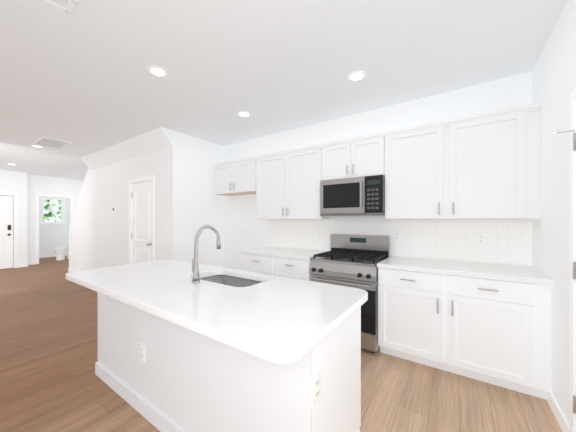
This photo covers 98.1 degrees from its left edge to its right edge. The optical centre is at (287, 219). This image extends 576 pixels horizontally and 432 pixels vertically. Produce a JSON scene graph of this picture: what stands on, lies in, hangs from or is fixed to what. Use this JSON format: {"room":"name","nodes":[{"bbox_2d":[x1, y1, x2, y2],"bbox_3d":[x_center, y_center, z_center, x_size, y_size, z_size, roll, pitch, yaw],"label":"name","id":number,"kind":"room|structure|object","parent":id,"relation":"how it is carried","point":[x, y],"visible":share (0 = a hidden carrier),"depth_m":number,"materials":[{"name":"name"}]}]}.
{"room":"kitchen","nodes":[
{"label":"kitchen","id":0,"kind":"room"},
{"bbox_2d":[0,170,83,267],"bbox_3d":[-8.735,-0.010,6.045,0.460,2.740,6.200,0,0,34],"label":"wall","id":1,"kind":"structure","parent":0,"point":[26,187],"depth_m":7.55,"materials":[{"name":"white paint"}]},
{"bbox_2d":[0,196,12,268],"bbox_3d":[-8.026,0.338,6.700,0.105,2.028,0.892,0,0,34],"label":"front door","id":2,"kind":"structure","parent":1,"relation":"in","point":[6,231],"depth_m":6.99,"materials":[{"name":"white wood"}]},
{"bbox_2d":[0,193,16,267],"bbox_3d":[-8.009,0.303,6.689,0.016,2.115,1.050,0,0,34],"label":"door frame","id":3,"kind":"structure","parent":1,"relation":"attached to","point":[12,194],"depth_m":7.09,"materials":[{"name":"white wood"}]},
{"bbox_2d":[36,194,72,263],"bbox_3d":[-7.493,0.278,8.054,0.016,2.165,0.910,0,0,34],"label":"door frame","id":4,"kind":"structure","parent":1,"relation":"attached to","point":[37,195],"depth_m":7.72,"materials":[{"name":"white wood"}]},
{"bbox_2d":[39,198,67,254],"bbox_3d":[-8.864,-0.010,9.004,0.120,2.740,1.450,0,0,34],"label":"wall","id":5,"kind":"structure","parent":0,"point":[51,236],"depth_m":9.21,"materials":[{"name":"white paint"}]},
{"bbox_2d":[39,196,64,224],"bbox_3d":[-8.669,-0.335,9.210,0.130,1.010,0.710,0,0,34],"label":"window","id":6,"kind":"structure","parent":5,"relation":"in","point":[41,210],"depth_m":9.20,"materials":[{"name":"white wood"}]},
{"bbox_2d":[39,253,66,257],"bbox_3d":[-8.808,1.310,8.966,0.014,0.100,1.450,0,0,34],"label":"baseboard","id":7,"kind":"structure","parent":5,"relation":"attached to","point":[51,255],"depth_m":9.09,"materials":[{"name":"white wood"}]},
{"bbox_2d":[69,131,179,270],"bbox_3d":[-3.724,-0.010,5.251,4.800,2.740,0.120,0,0,34],"label":"wall","id":8,"kind":"structure","parent":0,"point":[98,229],"depth_m":4.91,"materials":[{"name":"white paint"}]},
{"bbox_2d":[131,181,151,263],"bbox_3d":[-2.594,0.345,4.414,0.752,2.013,0.105,0,0,34],"label":"closet door","id":9,"kind":"structure","parent":8,"relation":"in","point":[141,196],"depth_m":4.44,"materials":[{"name":"white wood"}]},
{"bbox_2d":[128,175,154,263],"bbox_3d":[-2.563,0.307,4.452,0.910,2.105,0.136,0,0,34],"label":"door frame","id":10,"kind":"structure","parent":8,"relation":"attached to","point":[149,178],"depth_m":4.51,"materials":[{"name":"white wood"}]},
{"bbox_2d":[81,127,172,169],"bbox_3d":[-3.191,-1.260,4.702,3.300,0.240,0.191,0,0,34],"label":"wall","id":11,"kind":"structure","parent":0,"point":[159,138],"depth_m":4.38,"materials":[{"name":"white paint"}]},
{"bbox_2d":[180,133,222,266],"bbox_3d":[-1.508,-0.010,4.350,0.120,2.740,0.880,0,0,34],"label":"wall","id":12,"kind":"structure","parent":0,"point":[201,204],"depth_m":4.25,"materials":[{"name":"white paint"}]},
{"bbox_2d":[0,256,561,431],"bbox_3d":[-4.814,1.410,3.381,13.300,0.100,6.600,0,0,34],"label":"floor","id":13,"kind":"structure","parent":0,"point":[51,380],"depth_m":2.03,"materials":[{"name":"brown wood"}]},
{"bbox_2d":[53,247,68,259],"bbox_3d":[-7.706,0.965,8.679,0.420,0.790,0.683,0,0,34],"label":"toilet","id":14,"kind":"object","parent":13,"relation":"on","point":[60,252],"visible":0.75,"depth_m":8.49,"materials":[{"name":"white ceramic"}]},
{"bbox_2d":[95,275,360,431],"bbox_3d":[-0.615,0.915,1.873,2.166,0.890,0.673,0,0,34],"label":"kitchen island","id":15,"kind":"object","parent":13,"relation":"on","point":[182,379],"visible":0.65,"depth_m":1.38,"materials":[{"name":"white wood"}]},
{"bbox_2d":[139,343,144,362],"bbox_3d":[-1.023,0.930,1.754,0.072,0.115,0.009,0,0,34],"label":"outlet","id":16,"kind":"object","parent":15,"relation":"attached to","point":[141,347],"depth_m":1.75,"materials":[{"name":"white plastic"}]},
{"bbox_2d":[65,259,367,363],"bbox_3d":[-0.661,0.450,1.779,2.220,0.040,0.900,0,0,34],"label":"island countertop","id":17,"kind":"structure","parent":15,"relation":"on","point":[277,319],"depth_m":1.32,"materials":[{"name":"white stone"}]},
{"bbox_2d":[192,225,220,282],"bbox_3d":[-0.591,0.233,1.815,0.068,0.395,0.242,0,0,34],"label":"faucet","id":18,"kind":"object","parent":17,"relation":"on","point":[195,271],"visible":1,"depth_m":1.73,"materials":[{"name":"silver metal"}]},
{"bbox_2d":[200,275,260,286],"bbox_3d":[-0.440,0.572,1.874,0.614,0.196,0.349,0,0,34],"label":"sink basin","id":19,"kind":"object","parent":17,"relation":"in","point":[231,281],"visible":0.08,"depth_m":2.08,"materials":[{"name":"silver metal"}]},
{"bbox_2d":[311,370,320,406],"bbox_3d":[0.120,0.700,1.041,0.008,0.115,0.072,0,0,34],"label":"outlet","id":20,"kind":"object","parent":15,"relation":"attached to","point":[315,387],"depth_m":1.03,"materials":[{"name":"white plastic"}]},
{"bbox_2d":[243,253,310,280],"bbox_3d":[-0.031,0.915,3.479,1.101,0.890,0.654,0,0,34],"label":"base cabinet","id":21,"kind":"object","parent":13,"relation":"on","point":[287,267],"visible":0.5,"depth_m":3.19,"materials":[{"name":"white wood"}]},
{"bbox_2d":[241,247,326,259],"bbox_3d":[-0.028,0.450,3.484,1.101,0.039,0.642,0,0,34],"label":"countertop","id":22,"kind":"structure","parent":21,"relation":"on","point":[302,254],"depth_m":3.33,"materials":[{"name":"white stone"}]},
{"bbox_2d":[309,234,389,352],"bbox_3d":[0.723,0.775,2.929,0.752,1.170,0.710,0,0,34],"label":"range","id":23,"kind":"object","parent":13,"relation":"on","point":[349,260],"visible":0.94,"depth_m":2.72,"materials":[{"name":"silver metal"}]},
{"bbox_2d":[378,267,551,399],"bbox_3d":[1.566,0.915,2.393,1.230,0.890,0.654,0,0,34],"label":"base cabinet","id":24,"kind":"object","parent":13,"relation":"on","point":[495,332],"visible":0.98,"depth_m":2.08,"materials":[{"name":"white wood"}]},
{"bbox_2d":[377,256,552,284],"bbox_3d":[1.570,0.450,2.398,1.230,0.039,0.642,0,0,34],"label":"countertop","id":25,"kind":"structure","parent":24,"relation":"on","point":[524,274],"depth_m":2.22,"materials":[{"name":"white stone"}]},
{"bbox_2d":[0,0,566,179],"bbox_3d":[-4.814,-1.430,3.381,13.300,0.100,6.600,0,0,34],"label":"ceiling","id":26,"kind":"structure","parent":0,"point":[82,79],"depth_m":2.19,"materials":[{"name":"white paint"}]},
{"bbox_2d":[32,137,71,148],"bbox_3d":[-4.241,-1.376,4.490,0.700,0.008,0.400,0,0,34],"label":"ceiling vent","id":27,"kind":"object","parent":26,"relation":"in","point":[50,142],"visible":1,"depth_m":4.48,"materials":[{"name":"white metal"}]},
{"bbox_2d":[44,0,76,13],"bbox_3d":[-1.483,-1.376,1.486,0.160,0.008,0.320,0,0,34],"label":"ceiling vent","id":28,"kind":"object","parent":26,"relation":"in","point":[66,6],"visible":1,"depth_m":1.59,"materials":[{"name":"white metal"}]},
{"bbox_2d":[147,66,167,76],"bbox_3d":[-1.207,-1.375,2.320,0.170,0.007,0.170,0,0,34],"label":"recessed light","id":29,"kind":"object","parent":26,"relation":"in","point":[158,71],"visible":1,"depth_m":2.31,"materials":[{"name":"white"}]},
{"bbox_2d":[237,111,250,116],"bbox_3d":[-0.572,-1.375,3.254,0.170,0.007,0.170,0,0,34],"label":"recessed light","id":30,"kind":"object","parent":26,"relation":"in","point":[243,113],"visible":1,"depth_m":3.24,"materials":[{"name":"white"}]},
{"bbox_2d":[348,71,365,80],"bbox_3d":[0.658,-1.375,2.394,0.170,0.007,0.170,0,0,34],"label":"recessed light","id":31,"kind":"object","parent":26,"relation":"in","point":[356,75],"visible":1,"depth_m":2.38,"materials":[{"name":"white"}]},
{"bbox_2d":[68,71,531,269],"bbox_3d":[-2.989,-0.010,5.960,13.020,2.740,0.120,0,0,34],"label":"wall","id":32,"kind":"structure","parent":0,"point":[239,211],"depth_m":3.30,"materials":[{"name":"white paint"}]},
{"bbox_2d":[212,158,251,195],"bbox_3d":[-0.803,-0.704,4.199,0.976,0.524,0.331,0,0,34],"label":"upper cabinet","id":33,"kind":"object","parent":32,"relation":"attached to","point":[234,177],"depth_m":4.07,"materials":[{"name":"white wood"}]},
{"bbox_2d":[252,144,331,218],"bbox_3d":[0.031,-0.488,3.632,1.169,0.954,0.331,0,0,34],"label":"upper cabinet","id":34,"kind":"object","parent":32,"relation":"attached to","point":[285,184],"depth_m":3.45,"materials":[{"name":"white wood"}]},
{"bbox_2d":[317,229,320,237],"bbox_3d":[0.437,0.190,3.542,0.072,0.115,0.009,0,0,34],"label":"electrical outlet plate","id":35,"kind":"object","parent":32,"relation":"attached to","point":[318,230],"depth_m":3.53,"materials":[{"name":"white plastic"}]},
{"bbox_2d":[320,132,383,180],"bbox_3d":[0.831,-0.730,3.088,0.754,0.470,0.331,0,0,34],"label":"upper cabinet","id":36,"kind":"object","parent":32,"relation":"attached to","point":[360,156],"depth_m":2.93,"materials":[{"name":"white wood"}]},
{"bbox_2d":[320,175,384,215],"bbox_3d":[0.804,-0.270,3.047,0.752,0.440,0.431,0,0,34],"label":"microwave","id":37,"kind":"object","parent":36,"relation":"attached to","point":[360,196],"visible":1,"depth_m":2.88,"materials":[{"name":"silver metal"}]},
{"bbox_2d":[394,231,399,240],"bbox_3d":[1.290,0.190,2.963,0.072,0.115,0.009,0,0,34],"label":"electrical outlet plate","id":38,"kind":"object","parent":32,"relation":"attached to","point":[396,233],"depth_m":2.96,"materials":[{"name":"white plastic"}]},
{"bbox_2d":[269,217,531,265],"bbox_3d":[0.978,0.197,3.186,3.099,0.464,0.010,0,0,34],"label":"tile backsplash","id":39,"kind":"structure","parent":32,"relation":"attached to","point":[508,241],"depth_m":2.77,"materials":[{"name":"white tile"}]},
{"bbox_2d":[384,102,541,218],"bbox_3d":[1.656,-0.488,2.527,1.230,0.954,0.331,0,0,34],"label":"upper cabinet","id":40,"kind":"object","parent":32,"relation":"attached to","point":[485,165],"depth_m":2.32,"materials":[{"name":"white wood"}]},
{"bbox_2d":[477,233,485,244],"bbox_3d":[1.944,0.190,2.518,0.072,0.115,0.009,0,0,34],"label":"electrical outlet plate","id":41,"kind":"object","parent":32,"relation":"attached to","point":[481,238],"depth_m":2.51,"materials":[{"name":"white plastic"}]},
{"bbox_2d":[532,0,575,424],"bbox_3d":[0.570,-0.010,-0.279,0.120,2.740,6.200,0,0,34],"label":"wall","id":42,"kind":"structure","parent":0,"point":[554,78],"depth_m":1.72,"materials":[{"name":"white paint"}]},
{"bbox_2d":[546,391,569,431],"bbox_3d":[1.976,1.310,1.910,0.014,0.100,1.000,0,0,34],"label":"baseboard","id":43,"kind":"structure","parent":42,"relation":"attached to","point":[563,423],"depth_m":1.68,"materials":[{"name":"white wood"}]},
{"bbox_2d":[553,130,575,413],"bbox_3d":[1.411,0.338,1.095,0.164,2.028,0.850,0,0,34],"label":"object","id":44,"kind":"structure","parent":42,"relation":"in","point":[574,272],"depth_m":1.43,"materials":[{"name":"silver"}]},
{"bbox_2d":[570,87,575,431],"bbox_3d":[1.413,0.303,1.083,0.016,2.115,0.990,0,0,34],"label":"door frame","id":45,"kind":"structure","parent":42,"relation":"attached to","point":[572,255],"depth_m":1.46,"materials":[{"name":"white wood"}]},
{"label":"outside","id":46,"kind":"structure","parent":0,"visible":0},
{"bbox_2d":[43,200,60,221],"bbox_3d":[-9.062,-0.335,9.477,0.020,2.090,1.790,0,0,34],"label":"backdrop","id":47,"kind":"structure","parent":46,"point":[47,205],"depth_m":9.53,"materials":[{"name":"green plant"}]}
]}

